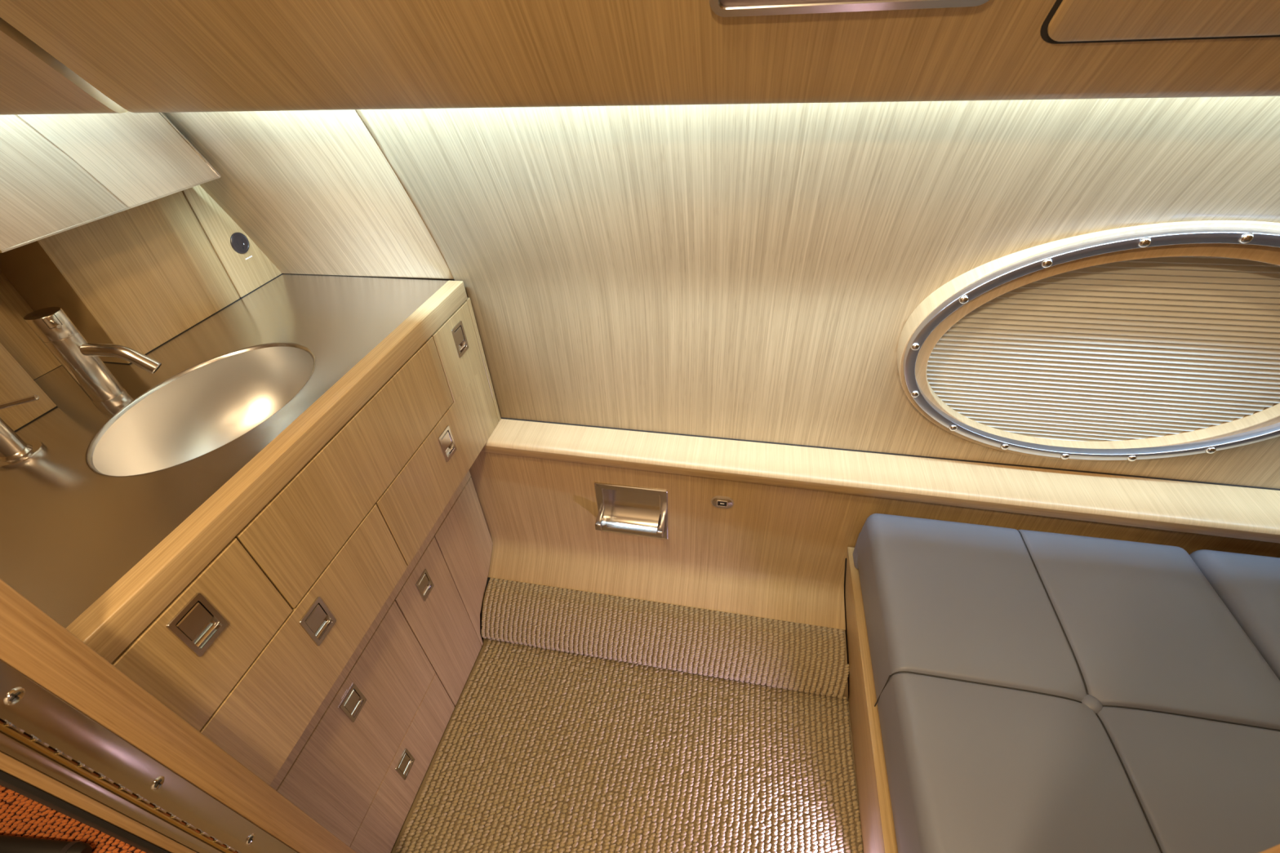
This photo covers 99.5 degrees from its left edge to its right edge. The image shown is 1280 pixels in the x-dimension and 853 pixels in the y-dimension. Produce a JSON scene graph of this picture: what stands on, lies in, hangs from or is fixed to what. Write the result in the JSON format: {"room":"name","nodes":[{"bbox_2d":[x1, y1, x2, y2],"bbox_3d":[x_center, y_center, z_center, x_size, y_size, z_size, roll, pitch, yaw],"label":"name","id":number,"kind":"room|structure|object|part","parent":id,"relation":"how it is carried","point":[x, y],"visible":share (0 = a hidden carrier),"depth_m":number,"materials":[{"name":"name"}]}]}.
{"room":"aircraft cabin","nodes":[
{"label":"aircraft cabin","id":0,"kind":"room"},
{"bbox_2d":[0,786,137,852],"bbox_3d":[-1.171,1.062,0.674,1.177,0.029,1.014,5,40,10],"label":"floor","id":1,"kind":"structure","parent":0,"point":[6,789],"depth_m":1.02,"materials":[{"name":"brown carpet"}]},
{"bbox_2d":[0,785,146,852],"bbox_3d":[-1.121,0.800,0.967,0.925,0.013,0.221,5,40,10],"label":"carpet","id":2,"kind":"object","parent":1,"relation":"on","point":[20,801],"visible":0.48,"depth_m":1.02,"materials":[{"name":"orange carpet"}]},
{"bbox_2d":[0,835,92,852],"bbox_3d":[-1.169,0.759,0.982,0.362,0.036,0.036,1,39,6],"label":"strap","id":3,"kind":"object","parent":2,"relation":"on","point":[8,844],"visible":1,"depth_m":0.97,"materials":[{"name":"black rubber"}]},
{"bbox_2d":[0,185,282,431],"bbox_3d":[-0.904,-0.307,0.697,0.152,0.542,0.798,5,40,10],"label":"wall","id":4,"kind":"structure","parent":0,"point":[139,277],"depth_m":0.85,"materials":[{"name":"brown wood"}]},
{"bbox_3d":[-0.927,-0.071,0.580,0.113,0.321,0.284,5,40,10],"label":"panel","id":5,"kind":"part","parent":4,"relation":"part of","materials":[{"name":"brown wood"}]},
{"bbox_3d":[-0.854,-0.282,0.880,0.113,0.266,0.236,5,40,10],"label":"panel","id":6,"kind":"part","parent":4,"relation":"part of","materials":[{"name":"brown wood"}]},
{"bbox_2d":[0,578,356,852],"bbox_3d":[-1.082,0.166,0.538,1.240,1.890,0.092,5,40,10],"label":"door","id":7,"kind":"structure","parent":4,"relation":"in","point":[81,740],"depth_m":0.49,"materials":[{"name":"brown wood"}]},
{"bbox_3d":[-0.483,0.233,0.418,0.005,0.013,0.002,5,40,10],"label":"knuckle plate","id":8,"kind":"part","parent":7,"relation":"part of","materials":[{"name":"silver metal"}]},
{"bbox_3d":[-0.482,0.254,0.435,0.005,0.013,0.002,5,40,10],"label":"knuckle plate","id":9,"kind":"part","parent":7,"relation":"part of","materials":[{"name":"silver metal"}]},
{"bbox_3d":[-0.481,0.275,0.452,0.005,0.013,0.002,5,40,10],"label":"knuckle plate","id":10,"kind":"part","parent":7,"relation":"part of","materials":[{"name":"silver metal"}]},
{"bbox_3d":[-0.479,0.296,0.469,0.005,0.013,0.002,5,40,10],"label":"knuckle plate","id":11,"kind":"part","parent":7,"relation":"part of","materials":[{"name":"silver metal"}]},
{"bbox_3d":[-0.478,0.317,0.486,0.005,0.013,0.002,5,40,10],"label":"knuckle plate","id":12,"kind":"part","parent":7,"relation":"part of","materials":[{"name":"silver metal"}]},
{"bbox_3d":[-0.477,0.338,0.503,0.005,0.013,0.002,5,40,10],"label":"knuckle plate","id":13,"kind":"part","parent":7,"relation":"part of","materials":[{"name":"silver metal"}]},
{"bbox_3d":[-0.476,0.359,0.520,0.005,0.013,0.002,5,40,10],"label":"knuckle plate","id":14,"kind":"part","parent":7,"relation":"part of","materials":[{"name":"silver metal"}]},
{"bbox_3d":[-0.475,0.380,0.537,0.005,0.013,0.002,5,40,10],"label":"knuckle plate","id":15,"kind":"part","parent":7,"relation":"part of","materials":[{"name":"silver metal"}]},
{"bbox_3d":[-0.474,0.401,0.554,0.005,0.013,0.002,5,40,10],"label":"knuckle plate","id":16,"kind":"part","parent":7,"relation":"part of","materials":[{"name":"silver metal"}]},
{"bbox_3d":[-0.473,0.422,0.571,0.005,0.013,0.002,5,40,10],"label":"knuckle plate","id":17,"kind":"part","parent":7,"relation":"part of","materials":[{"name":"silver metal"}]},
{"bbox_3d":[-0.472,0.443,0.587,0.005,0.013,0.002,5,40,10],"label":"knuckle plate","id":18,"kind":"part","parent":7,"relation":"part of","materials":[{"name":"silver metal"}]},
{"bbox_3d":[-0.471,0.464,0.604,0.005,0.013,0.002,5,40,10],"label":"knuckle plate","id":19,"kind":"part","parent":7,"relation":"part of","materials":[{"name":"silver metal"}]},
{"bbox_3d":[-0.818,-0.399,1.023,0.113,0.266,0.133,5,40,10],"label":"panel","id":20,"kind":"part","parent":4,"relation":"part of","materials":[{"name":"brown wood"}]},
{"bbox_2d":[230,232,252,259],"bbox_3d":[-0.763,-0.345,1.036,0.005,0.050,0.039,5,40,10],"label":"power outlet","id":21,"kind":"object","parent":4,"relation":"attached to","point":[239,242],"visible":1,"depth_m":1.03,"materials":[{"name":"grey plastic"}]},
{"bbox_2d":[391,591,863,852],"bbox_3d":[0.537,1.095,0.817,2.338,0.029,1.842,5,40,10],"label":"floor","id":22,"kind":"structure","parent":0,"point":[485,641],"depth_m":1.23,"materials":[{"name":"brown carpet"}]},
{"bbox_2d":[111,297,501,852],"bbox_3d":[-0.598,0.313,1.115,0.409,0.898,0.779,5,40,10],"label":"vanity cabinet","id":23,"kind":"object","parent":22,"relation":"on","point":[331,647],"visible":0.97,"depth_m":0.88,"materials":[{"name":"brown wood"}]},
{"bbox_3d":[-0.480,0.214,0.585,0.012,0.062,0.041,5,40,10],"label":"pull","id":24,"kind":"part","parent":23,"relation":"part of","materials":[{"name":"silver metal"}]},
{"bbox_3d":[-0.480,0.232,0.610,0.012,0.146,0.153,5,40,10],"label":"drawer","id":25,"kind":"part","parent":23,"relation":"part of","materials":[{"name":"brown wood"}]},
{"bbox_2d":[0,273,467,663],"bbox_3d":[-0.673,-0.017,0.859,0.522,0.138,0.772,5,40,10],"label":"countertop","id":26,"kind":"structure","parent":23,"relation":"on","point":[121,508],"depth_m":0.73,"materials":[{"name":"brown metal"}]},
{"bbox_2d":[0,395,44,468],"bbox_3d":[-0.784,0.007,0.673,0.083,0.073,0.052,-5,39,-2],"label":"faucet","id":27,"kind":"object","parent":26,"relation":"on","point":[14,451],"visible":1,"depth_m":0.68,"materials":[{"name":"silver metal"}]},
{"bbox_3d":[-0.778,-0.025,0.660,0.072,0.008,0.007,-20,42,-20],"label":"rod lever","id":28,"kind":"part","parent":27,"relation":"part of","materials":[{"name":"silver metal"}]},
{"bbox_2d":[23,306,161,409],"bbox_3d":[-0.728,-0.092,0.738,0.113,0.141,0.040,-2,39,2],"label":"mixer","id":29,"kind":"object","parent":26,"relation":"on","point":[81,359],"visible":1,"depth_m":0.73,"materials":[{"name":"silver metal"}]},
{"bbox_3d":[-0.744,-0.131,0.690,0.019,0.008,0.006,19,44,25],"label":"pin lever","id":30,"kind":"part","parent":29,"relation":"part of","materials":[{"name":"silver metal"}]},
{"bbox_3d":[-0.713,-0.094,0.744,0.083,0.052,0.018,-6,39,-3],"label":"spout","id":31,"kind":"part","parent":29,"relation":"part of","materials":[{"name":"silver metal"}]},
{"bbox_2d":[92,346,313,475],"bbox_3d":[-0.610,0.015,0.820,0.231,0.129,0.311,5,40,10],"label":"basin","id":32,"kind":"object","parent":26,"relation":"in","point":[195,418],"depth_m":0.85,"materials":[{"name":"silver metal"}]},
{"bbox_3d":[-0.455,0.294,0.781,0.012,0.162,0.347,5,40,10],"label":"drawer","id":33,"kind":"part","parent":23,"relation":"part of","materials":[{"name":"brown wood"}]},
{"bbox_3d":[-0.455,0.272,0.758,0.012,0.062,0.041,5,40,10],"label":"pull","id":34,"kind":"part","parent":23,"relation":"part of","materials":[{"name":"silver metal"}]},
{"bbox_3d":[-0.420,0.039,0.846,0.012,0.146,0.464,5,40,10],"label":"drawer","id":35,"kind":"part","parent":23,"relation":"part of","materials":[{"name":"brown wood"}]},
{"bbox_3d":[-0.512,0.489,0.959,0.012,0.062,0.041,5,40,10],"label":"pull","id":36,"kind":"part","parent":23,"relation":"part of","materials":[{"name":"silver metal"}]},
{"bbox_3d":[-0.510,0.558,1.013,0.012,0.285,0.349,5,40,10],"label":"drawer","id":37,"kind":"part","parent":23,"relation":"part of","materials":[{"name":"brown wood"}]},
{"bbox_3d":[-0.485,0.289,1.015,0.011,0.122,0.696,5,40,10],"label":"recessed rail","id":38,"kind":"part","parent":23,"relation":"part of","materials":[{"name":"brown wood"}]},
{"bbox_3d":[-0.501,0.738,1.158,0.012,0.172,0.349,5,40,10],"label":"drawer","id":39,"kind":"part","parent":23,"relation":"part of","materials":[{"name":"brown wood"}]},
{"bbox_3d":[-0.499,0.711,1.141,0.012,0.062,0.041,5,40,10],"label":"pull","id":40,"kind":"part","parent":23,"relation":"part of","materials":[{"name":"silver metal"}]},
{"bbox_3d":[-0.463,0.338,1.155,0.012,0.062,0.041,5,40,10],"label":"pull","id":41,"kind":"part","parent":23,"relation":"part of","materials":[{"name":"silver metal"}]},
{"bbox_3d":[-0.382,0.056,1.071,0.012,0.162,0.413,5,40,10],"label":"drawer","id":42,"kind":"part","parent":23,"relation":"part of","materials":[{"name":"brown wood"}]},
{"bbox_3d":[-0.458,0.467,1.262,0.012,0.459,0.158,5,40,10],"label":"drawer","id":43,"kind":"part","parent":23,"relation":"part of","materials":[{"name":"brown wood"}]},
{"bbox_3d":[-0.380,0.033,1.056,0.012,0.062,0.041,5,40,10],"label":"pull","id":44,"kind":"part","parent":23,"relation":"part of","materials":[{"name":"silver metal"}]},
{"bbox_3d":[-0.362,-0.149,1.078,0.012,0.150,0.140,5,40,10],"label":"drawer","id":45,"kind":"part","parent":23,"relation":"part of","materials":[{"name":"brown wood"}]},
{"bbox_3d":[-0.359,-0.173,1.069,0.012,0.062,0.041,5,40,10],"label":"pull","id":46,"kind":"part","parent":23,"relation":"part of","materials":[{"name":"silver metal"}]},
{"bbox_3d":[-0.424,0.358,1.393,0.011,0.459,0.184,5,40,10],"label":"corner panel","id":47,"kind":"part","parent":23,"relation":"part of","materials":[{"name":"brown wood"}]},
{"bbox_2d":[395,638,862,852],"bbox_3d":[-0.007,0.794,1.195,0.948,0.013,0.618,5,40,10],"label":"carpet","id":48,"kind":"object","parent":22,"relation":"on","point":[642,687],"visible":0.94,"depth_m":1.23,"materials":[{"name":"beige carpet"}]},
{"bbox_2d":[481,577,848,697],"bbox_3d":[0.047,0.535,1.391,0.941,0.128,0.112,5,40,10],"label":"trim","id":49,"kind":"structure","parent":48,"relation":"on","point":[846,691],"depth_m":1.36,"materials":[{"name":"brown carpet"}]},
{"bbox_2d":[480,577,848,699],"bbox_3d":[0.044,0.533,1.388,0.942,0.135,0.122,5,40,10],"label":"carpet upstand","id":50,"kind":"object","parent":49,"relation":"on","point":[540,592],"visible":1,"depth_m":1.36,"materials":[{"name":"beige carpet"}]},
{"bbox_2d":[844,546,897,852],"bbox_3d":[1.076,0.702,0.937,1.370,0.376,0.740,5,40,10],"label":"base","id":51,"kind":"object","parent":22,"relation":"on","point":[876,815],"visible":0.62,"depth_m":1.02,"materials":[{"name":"brown wood"}]},
{"bbox_2d":[853,513,1279,852],"bbox_3d":[0.685,0.464,0.846,0.579,0.155,0.705,5,40,10],"label":"seat cushion","id":52,"kind":"object","parent":51,"relation":"on","point":[1037,691],"visible":1,"depth_m":0.81,"materials":[{"name":"grey leather"}]},
{"bbox_2d":[1189,549,1279,680],"bbox_3d":[1.252,0.512,0.742,0.579,0.145,0.705,5,40,10],"label":"seat cushion","id":53,"kind":"object","parent":51,"relation":"on","point":[1248,585],"visible":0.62,"depth_m":0.93,"materials":[{"name":"grey leather"}]},
{"bbox_2d":[1259,844,1279,852],"bbox_3d":[0.991,0.352,0.173,1.355,1.890,0.082,5,40,10],"label":"door","id":54,"kind":"structure","parent":22,"relation":"on","point":[1276,849],"depth_m":0.28,"materials":[{"name":"brown wood"}]},
{"bbox_2d":[162,96,1279,488],"bbox_3d":[0.449,-0.180,0.812,2.734,0.830,0.253,5,40,10],"label":"wall","id":55,"kind":"structure","parent":0,"point":[753,272],"depth_m":0.87,"materials":[{"name":"brown wood"}]},
{"bbox_2d":[0,17,221,253],"bbox_3d":[-0.834,-0.468,0.674,0.196,0.380,0.336,5,40,10],"label":"upper cabinet","id":56,"kind":"object","parent":55,"relation":"attached to","point":[71,156],"visible":0.68,"depth_m":0.70,"materials":[{"name":"brown wood"}]},
{"bbox_3d":[-0.738,-0.394,0.711,0.006,0.211,0.336,5,40,10],"label":"edge trim","id":57,"kind":"part","parent":56,"relation":"part of","materials":[{"name":"beige wood"}]},
{"bbox_3d":[-0.648,-0.426,0.892,0.510,0.458,0.233,5,40,10],"label":"panel","id":58,"kind":"part","parent":55,"relation":"part of","materials":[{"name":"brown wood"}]},
{"bbox_2d":[594,482,668,539],"bbox_3d":[-0.019,0.206,1.293,0.172,0.172,0.095,5,40,10],"label":"toilet roll holder","id":59,"kind":"object","parent":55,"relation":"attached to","point":[642,512],"visible":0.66,"depth_m":1.33,"materials":[{"name":"silver metal"}]},
{"bbox_3d":[-0.094,0.233,1.304,0.014,0.060,0.050,5,40,10],"label":"arm","id":60,"kind":"part","parent":59,"relation":"part of","materials":[{"name":"silver metal"}]},
{"bbox_3d":[0.050,0.246,1.278,0.014,0.060,0.050,5,40,10],"label":"arm","id":61,"kind":"part","parent":59,"relation":"part of","materials":[{"name":"silver metal"}]},
{"bbox_2d":[0,0,1279,112],"bbox_3d":[0.468,-0.432,0.168,2.518,0.634,0.509,5,40,10],"label":"locker","id":62,"kind":"object","parent":55,"relation":"attached to","point":[144,55],"visible":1,"depth_m":0.56,"materials":[{"name":"brown wood"}]},
{"bbox_2d":[709,0,989,17],"bbox_3d":[0.177,-0.390,0.439,0.243,0.087,0.070,5,40,10],"label":"handle","id":63,"kind":"object","parent":62,"relation":"attached to","point":[724,8],"visible":1,"depth_m":0.49,"materials":[{"name":"silver metal"}]},
{"bbox_3d":[0.595,-0.358,0.349,0.503,0.175,0.138,5,40,10],"label":"locker door","id":64,"kind":"part","parent":62,"relation":"part of","materials":[{"name":"brown wood"}]},
{"bbox_2d":[711,495,733,508],"bbox_3d":[0.185,0.171,1.215,0.052,0.037,0.007,5,40,10],"label":"socket","id":65,"kind":"object","parent":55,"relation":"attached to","point":[723,502],"visible":1,"depth_m":1.21,"materials":[{"name":"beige metal"}]},
{"bbox_3d":[0.184,0.173,1.213,0.024,0.018,0.002,5,40,10],"label":"port frame","id":66,"kind":"part","parent":65,"relation":"part of","materials":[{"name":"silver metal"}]},
{"bbox_2d":[469,451,1279,630],"bbox_3d":[0.693,0.355,1.240,2.310,0.570,0.143,5,40,10],"label":"wall panel","id":67,"kind":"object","parent":55,"relation":"attached to","point":[780,553],"depth_m":1.31,"materials":[{"name":"brown wood"}]},
{"bbox_3d":[0.023,0.263,1.287,0.963,0.430,0.073,5,40,10],"label":"panel","id":68,"kind":"part","parent":67,"relation":"part of","materials":[{"name":"brown wood"}]},
{"bbox_2d":[480,417,1279,543],"bbox_3d":[0.694,0.119,1.077,2.294,0.035,0.132,5,40,10],"label":"ledge","id":69,"kind":"object","parent":55,"relation":"attached to","point":[1202,508],"visible":0.9,"depth_m":1.08,"materials":[{"name":"brown wood"}]},
{"bbox_2d":[896,220,1279,461],"bbox_3d":[0.812,-0.144,0.925,0.697,0.500,0.212,5,40,10],"label":"window","id":70,"kind":"structure","parent":55,"relation":"in","point":[1255,241],"depth_m":0.87,"materials":[{"name":"silver metal"}]},
{"bbox_2d":[926,256,1279,441],"bbox_3d":[0.804,-0.134,0.921,0.660,0.452,0.062,5,40,10],"label":"blind","id":71,"kind":"object","parent":70,"relation":"attached to","point":[1140,348],"visible":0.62,"depth_m":0.93,"materials":[{"name":"grey fabric"}]}
]}

